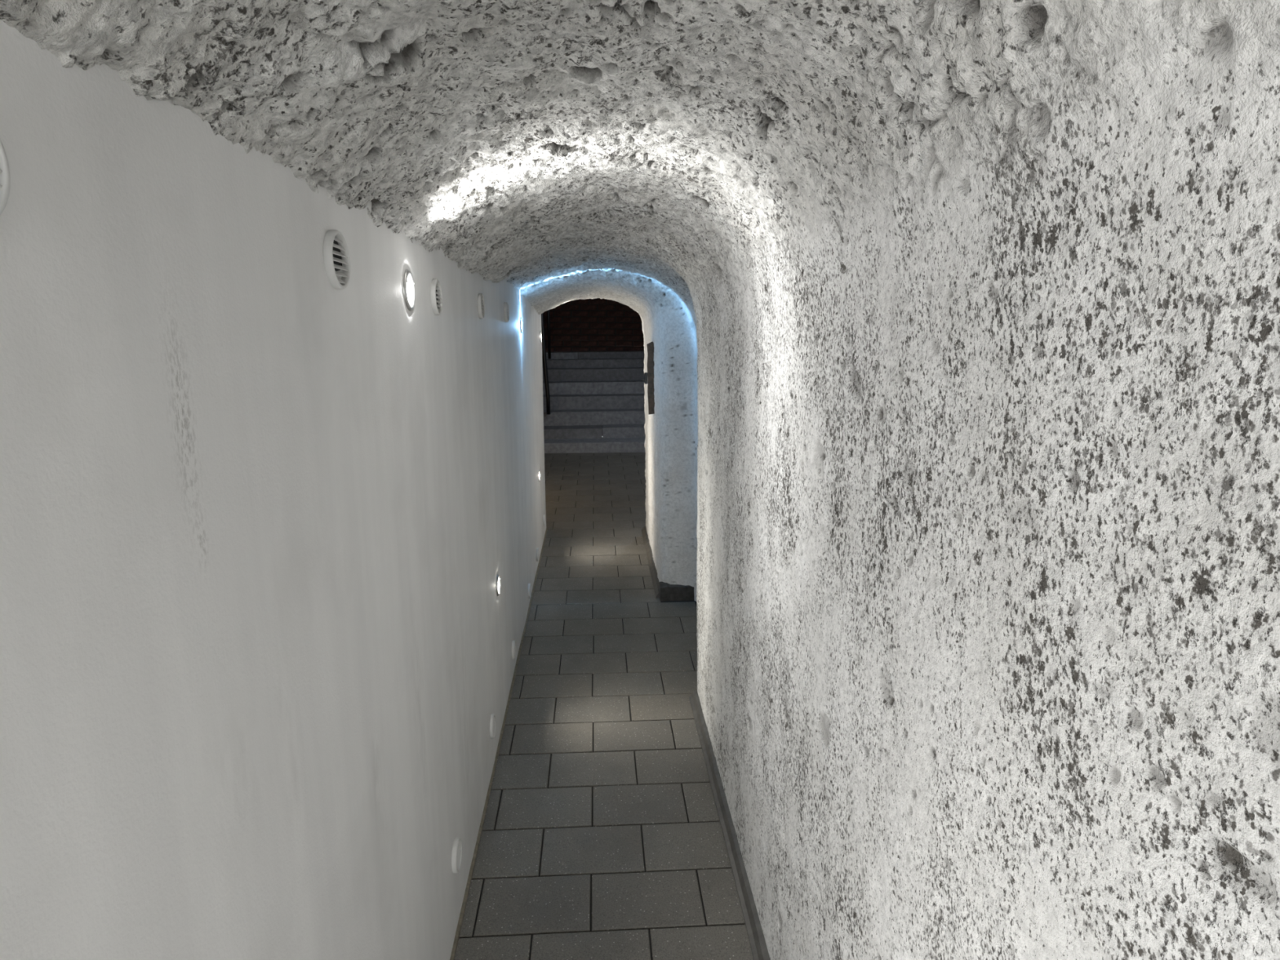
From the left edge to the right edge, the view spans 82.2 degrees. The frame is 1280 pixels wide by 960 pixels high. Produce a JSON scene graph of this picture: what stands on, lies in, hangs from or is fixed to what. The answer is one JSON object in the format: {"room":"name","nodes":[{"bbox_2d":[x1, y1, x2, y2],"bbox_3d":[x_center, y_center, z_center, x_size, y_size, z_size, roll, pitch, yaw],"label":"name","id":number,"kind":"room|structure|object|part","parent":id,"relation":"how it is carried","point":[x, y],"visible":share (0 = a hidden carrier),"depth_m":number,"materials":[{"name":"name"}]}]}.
{"room":"underground tunnel corridor","nodes":[
{"label":"underground tunnel corridor","id":0,"kind":"room"},
{"bbox_2d":[0,19,546,959],"bbox_3d":[-0.895,0.445,1.088,0.932,2.010,8.470,-1,11,-3],"label":"wall","id":1,"kind":"structure","parent":0,"point":[260,517],"depth_m":0.74,"materials":[{"name":"white paint"}]},
{"bbox_2d":[0,138,10,214],"bbox_3d":[-0.395,-0.185,0.414,0.018,0.081,0.081,-1,11,-3],"label":"air vent","id":2,"kind":"object","parent":1,"relation":"in","point":[5,178],"visible":1,"depth_m":0.45,"materials":[{"name":"white plastic"}]},
{"bbox_2d":[323,230,350,289],"bbox_3d":[-0.434,-0.313,1.045,0.018,0.081,0.081,-1,11,-3],"label":"air vent","id":3,"kind":"object","parent":1,"relation":"in","point":[335,251],"visible":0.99,"depth_m":1.04,"materials":[{"name":"white plastic"}]},
{"bbox_2d":[403,270,415,311],"bbox_3d":[-0.461,-0.377,1.460,0.014,0.079,0.079,-1,11,-3],"label":"wall light","id":4,"kind":"object","parent":1,"relation":"attached to","point":[409,291],"visible":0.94,"depth_m":1.45,"materials":[{"name":"metal"}]},
{"bbox_2d":[430,279,442,315],"bbox_3d":[-0.474,-0.424,1.700,0.018,0.081,0.081,-1,11,-3],"label":"air vent","id":5,"kind":"object","parent":1,"relation":"in","point":[436,294],"visible":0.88,"depth_m":1.69,"materials":[{"name":"white plastic"}]},
{"bbox_2d":[451,837,462,873],"bbox_3d":[-0.468,0.954,1.864,0.018,0.081,0.081,-1,11,-3],"label":"air vent","id":6,"kind":"object","parent":1,"relation":"in","point":[456,855],"visible":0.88,"depth_m":1.85,"materials":[{"name":"white plastic"}]},
{"bbox_2d":[477,293,484,319],"bbox_3d":[-0.516,-0.562,2.369,0.018,0.081,0.081,-1,11,-3],"label":"air vent","id":7,"kind":"object","parent":1,"relation":"in","point":[481,304],"visible":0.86,"depth_m":2.35,"materials":[{"name":"white plastic"}]},
{"bbox_2d":[489,714,495,738],"bbox_3d":[-0.508,0.844,2.512,0.018,0.081,0.081,-1,11,-3],"label":"air vent","id":8,"kind":"object","parent":1,"relation":"in","point":[492,722],"visible":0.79,"depth_m":2.49,"materials":[{"name":"white plastic"}]},
{"bbox_2d":[496,574,500,595],"bbox_3d":[-0.527,0.391,2.718,0.014,0.079,0.079,-1,11,-3],"label":"wall light","id":9,"kind":"object","parent":1,"relation":"attached to","point":[498,579],"visible":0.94,"depth_m":2.70,"materials":[{"name":"metal"}]},
{"bbox_2d":[449,528,547,959],"bbox_3d":[-0.439,1.287,1.317,0.030,0.284,8.340,-1,11,-3],"label":"baseboard","id":10,"kind":"structure","parent":1,"relation":"attached to","point":[471,870],"depth_m":2.41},
{"bbox_2d":[503,302,509,322],"bbox_3d":[-0.558,-0.699,3.055,0.018,0.081,0.081,-1,11,-3],"label":"air vent","id":11,"kind":"object","parent":1,"relation":"in","point":[506,311],"visible":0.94,"depth_m":3.03,"materials":[{"name":"white plastic"}]},
{"bbox_2d":[511,640,516,659],"bbox_3d":[-0.549,0.738,3.183,0.018,0.081,0.081,-1,11,-3],"label":"air vent","id":12,"kind":"object","parent":1,"relation":"in","point":[513,642],"visible":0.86,"depth_m":3.16,"materials":[{"name":"white plastic"}]},
{"bbox_2d":[520,317,522,333],"bbox_3d":[-0.598,-0.777,3.685,0.014,0.079,0.079,-1,11,-3],"label":"wall light","id":13,"kind":"object","parent":1,"relation":"attached to","point":[521,319],"visible":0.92,"depth_m":3.66,"materials":[{"name":"metal"}]},
{"bbox_2d":[528,583,531,598],"bbox_3d":[-0.596,0.596,3.938,0.018,0.081,0.081,-1,11,-3],"label":"air vent","id":14,"kind":"object","parent":1,"relation":"in","point":[529,584],"visible":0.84,"depth_m":3.91,"materials":[{"name":"white plastic"}]},
{"bbox_2d":[535,547,538,561],"bbox_3d":[-0.630,0.457,4.491,0.018,0.081,0.081,-1,11,-3],"label":"air vent","id":15,"kind":"object","parent":1,"relation":"in","point":[537,548],"visible":0.9,"depth_m":4.46,"materials":[{"name":"white plastic"}]},
{"bbox_2d":[542,514,545,526],"bbox_3d":[-0.668,0.279,5.087,0.018,0.081,0.081,-1,11,-3],"label":"air vent","id":16,"kind":"object","parent":1,"relation":"in","point":[544,515],"visible":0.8,"depth_m":5.06,"materials":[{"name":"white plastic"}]},
{"bbox_2d":[543,297,644,351],"bbox_3d":[-0.656,-2.522,10.946,2.350,1.750,0.148,-1,11,-3],"label":"wall","id":17,"kind":"structure","parent":0,"point":[597,324],"depth_m":10.93,"materials":[{"name":"red brick"}]},
{"bbox_2d":[0,0,1191,316],"bbox_3d":[0.059,-0.953,0.881,2.055,1.282,8.487,-1,11,-3],"label":"ceiling","id":18,"kind":"structure","parent":0,"point":[624,152],"depth_m":0.90,"materials":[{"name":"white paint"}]},
{"bbox_2d":[453,452,753,959],"bbox_3d":[-0.163,0.892,3.329,2.150,0.494,12.600,-1,11,-3],"label":"floor","id":19,"kind":"structure","parent":0,"point":[602,837],"depth_m":2.51,"materials":[{"name":"grey tile"}]},
{"bbox_2d":[542,350,645,453],"bbox_3d":[-0.558,-1.066,9.662,2.020,1.205,2.873,-1,11,-3],"label":"stone staircase","id":20,"kind":"structure","parent":19,"relation":"on","point":[597,397],"depth_m":9.27,"materials":[{"name":"grey stone"}]},
{"bbox_2d":[541,309,551,414],"bbox_3d":[-1.177,-1.831,9.367,0.104,1.841,1.444,-1,11,-3],"label":"handrail","id":21,"kind":"object","parent":20,"relation":"on","point":[544,351],"visible":0.52,"depth_m":8.78,"materials":[{"name":"black metal"}]},
{"bbox_3d":[-1.248,-2.259,9.995,0.040,1.200,0.040,-1,11,-3],"label":"post","id":22,"kind":"part","parent":21,"relation":"part of","materials":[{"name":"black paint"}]},
{"bbox_2d":[640,0,1279,959],"bbox_3d":[0.673,0.037,1.112,0.848,2.700,8.482,-1,11,-3],"label":"wall","id":23,"kind":"structure","parent":0,"point":[962,475],"depth_m":0.68,"materials":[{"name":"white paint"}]},
{"bbox_2d":[641,342,654,414],"bbox_3d":[0.053,-0.594,4.278,0.084,0.421,0.030,-1,11,-3],"label":"strip","id":24,"kind":"object","parent":23,"relation":"attached to","point":[650,373],"visible":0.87,"depth_m":4.26,"materials":[{"name":"black metal"}]},
{"bbox_3d":[0.067,-0.594,4.280,0.057,0.421,0.027,-1,11,-3],"label":"strip plate","id":25,"kind":"part","parent":24,"relation":"part of","materials":[{"name":"grey metal"}]},
{"bbox_2d":[641,526,659,598],"bbox_3d":[0.077,0.506,4.718,0.060,0.094,1.300,-1,11,-3],"label":"baseboard","id":26,"kind":"structure","parent":23,"relation":"attached to","point":[653,571],"depth_m":4.57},
{"bbox_2d":[659,581,693,601],"bbox_3d":[0.230,0.622,4.080,0.240,0.114,0.063,-1,11,-3],"label":"baseboard","id":27,"kind":"structure","parent":23,"relation":"attached to","point":[668,592],"depth_m":4.05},
{"bbox_2d":[688,688,770,959],"bbox_3d":[0.408,1.532,0.161,0.062,0.246,5.880,-1,11,-3],"label":"baseboard","id":28,"kind":"structure","parent":23,"relation":"attached to","point":[759,950],"depth_m":2.16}
]}

